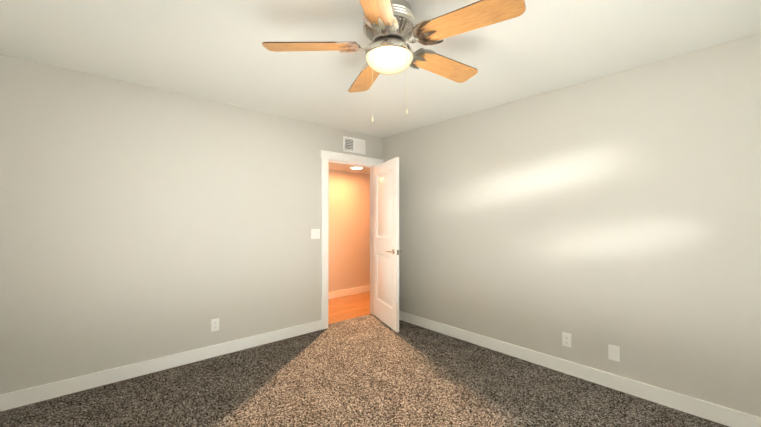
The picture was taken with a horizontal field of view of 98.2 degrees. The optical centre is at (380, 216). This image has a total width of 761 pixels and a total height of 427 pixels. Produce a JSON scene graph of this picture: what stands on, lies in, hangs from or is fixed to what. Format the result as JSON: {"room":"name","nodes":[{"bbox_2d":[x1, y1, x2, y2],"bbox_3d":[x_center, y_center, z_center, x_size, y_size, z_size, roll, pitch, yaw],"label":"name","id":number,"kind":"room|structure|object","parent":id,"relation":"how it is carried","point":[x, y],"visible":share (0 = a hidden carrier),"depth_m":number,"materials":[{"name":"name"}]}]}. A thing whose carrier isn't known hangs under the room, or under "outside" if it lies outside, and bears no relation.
{"room":"empty bedroom","nodes":[
{"label":"empty bedroom","id":0,"kind":"room"},
{"bbox_2d":[0,54,381,394],"bbox_3d":[-1.387,0.112,3.406,3.900,2.440,0.120,0,-1,-41],"label":"wall","id":1,"kind":"structure","parent":0,"point":[139,223],"depth_m":2.77,"materials":[{"name":"grey paint"}]},
{"bbox_2d":[0,320,321,411],"bbox_3d":[-1.696,1.274,3.034,2.655,0.110,0.014,0,-1,-41],"label":"baseboard","id":2,"kind":"structure","parent":1,"relation":"attached to","point":[35,394],"depth_m":2.75,"materials":[{"name":"white wood"}]},
{"bbox_2d":[211,318,218,331],"bbox_3d":[-1.577,1.030,3.145,0.072,0.116,0.008,0,-1,-41],"label":"electrical outlet","id":3,"kind":"object","parent":1,"relation":"attached to","point":[214,324],"visible":1,"depth_m":3.14,"materials":[{"name":"white plastic"}]},
{"bbox_2d":[311,229,319,238],"bbox_3d":[-0.760,0.200,3.869,0.116,0.116,0.014,0,-1,-41],"label":"switch plate","id":4,"kind":"object","parent":1,"relation":"attached to","point":[315,233],"visible":1,"depth_m":3.87,"materials":[{"name":"white plastic"}]},
{"bbox_2d":[319,150,383,329],"bbox_3d":[-0.385,0.275,4.274,1.004,2.127,0.178,0,-1,-41],"label":"door frame","id":5,"kind":"structure","parent":1,"relation":"attached to","point":[326,157],"depth_m":3.97,"materials":[{"name":"white wood"}]},
{"bbox_2d":[343,136,364,154],"bbox_3d":[-0.332,-0.921,4.247,0.355,0.190,0.027,0,-1,-41],"label":"air vent","id":6,"kind":"object","parent":1,"relation":"in","point":[353,145],"visible":1,"depth_m":4.24,"materials":[{"name":"white metal"}]},
{"bbox_2d":[374,157,401,331],"bbox_3d":[0.060,0.320,4.133,0.153,2.008,0.775,0,0,-21],"label":"door","id":7,"kind":"structure","parent":1,"relation":"in","point":[386,243],"depth_m":4.04,"materials":[{"name":"white paint"},{"name":"wood"},{"name":"brushed nickel"}]},
{"bbox_2d":[328,291,369,323],"bbox_3d":[-0.787,1.372,4.726,4.200,0.060,1.120,0,-1,-41],"label":"floor","id":8,"kind":"structure","parent":0,"point":[343,308],"depth_m":4.89,"materials":[{"name":"brown wood"}]},
{"bbox_2d":[328,170,369,291],"bbox_3d":[-1.197,0.281,5.199,4.440,2.130,0.120,0,-1,-41],"label":"wall","id":9,"kind":"structure","parent":0,"point":[349,237],"depth_m":5.69,"materials":[{"name":"grey paint"}]},
{"bbox_2d":[328,285,369,298],"bbox_3d":[-1.153,1.290,5.141,4.200,0.110,0.014,0,-1,-41],"label":"baseboard","id":10,"kind":"structure","parent":9,"relation":"attached to","point":[357,290],"depth_m":5.66,"materials":[{"name":"white wood"}]},
{"bbox_2d":[329,162,369,173],"bbox_3d":[-0.833,-0.837,4.795,4.440,0.100,1.220,0,-1,-41],"label":"ceiling","id":11,"kind":"structure","parent":0,"point":[344,167],"depth_m":5.33,"materials":[{"name":"white paint"}]},
{"bbox_2d":[350,166,362,168],"bbox_3d":[-0.377,-0.771,5.185,0.200,0.027,0.200,0,-1,-41],"label":"recessed light","id":12,"kind":"object","parent":11,"relation":"in","point":[356,167],"visible":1,"depth_m":5.12,"materials":[{"name":"white glass"}]},
{"bbox_2d":[0,314,728,426],"bbox_3d":[-0.023,1.350,1.852,3.660,0.060,4.200,0,-1,-41],"label":"floor carpet","id":13,"kind":"object","parent":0,"point":[369,370],"visible":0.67,"depth_m":2.47,"materials":[{"name":"brown carpet"}]},
{"bbox_2d":[0,0,760,137],"bbox_3d":[0.010,-1.170,1.834,3.900,0.100,4.340,0,-1,-41],"label":"ceiling","id":14,"kind":"structure","parent":0,"point":[215,50],"depth_m":2.17,"materials":[{"name":"white paint"}]},
{"bbox_2d":[262,0,525,121],"bbox_3d":[0.096,-0.802,1.817,1.252,0.636,1.313,0,-1,-41],"label":"fan","id":15,"kind":"object","parent":14,"relation":"hanging from","point":[391,28],"visible":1,"depth_m":1.69,"materials":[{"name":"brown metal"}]},
{"bbox_2d":[382,33,760,416],"bbox_3d":[1.466,0.109,3.030,0.120,2.440,4.220,0,-1,-41],"label":"wall","id":16,"kind":"structure","parent":0,"point":[595,217],"depth_m":2.56,"materials":[{"name":"grey paint"}]},
{"bbox_2d":[562,332,571,347],"bbox_3d":[1.580,1.043,2.797,0.008,0.116,0.072,0,-1,-41],"label":"electrical outlet","id":17,"kind":"object","parent":16,"relation":"attached to","point":[566,339],"visible":1,"depth_m":2.79,"materials":[{"name":"white plastic"}]},
{"bbox_2d":[399,311,760,426],"bbox_3d":[1.374,1.274,3.020,0.020,0.110,4.100,0,-1,-41],"label":"baseboard","id":18,"kind":"structure","parent":16,"relation":"attached to","point":[726,416],"depth_m":2.57,"materials":[{"name":"white wood"}]},
{"bbox_2d":[608,344,619,361],"bbox_3d":[1.802,1.051,2.546,0.007,0.116,0.072,0,-1,-41],"label":"electrical outlet plate","id":19,"kind":"object","parent":16,"relation":"attached to","point":[614,352],"visible":1,"depth_m":2.54,"materials":[{"name":"white plastic"}]}
]}

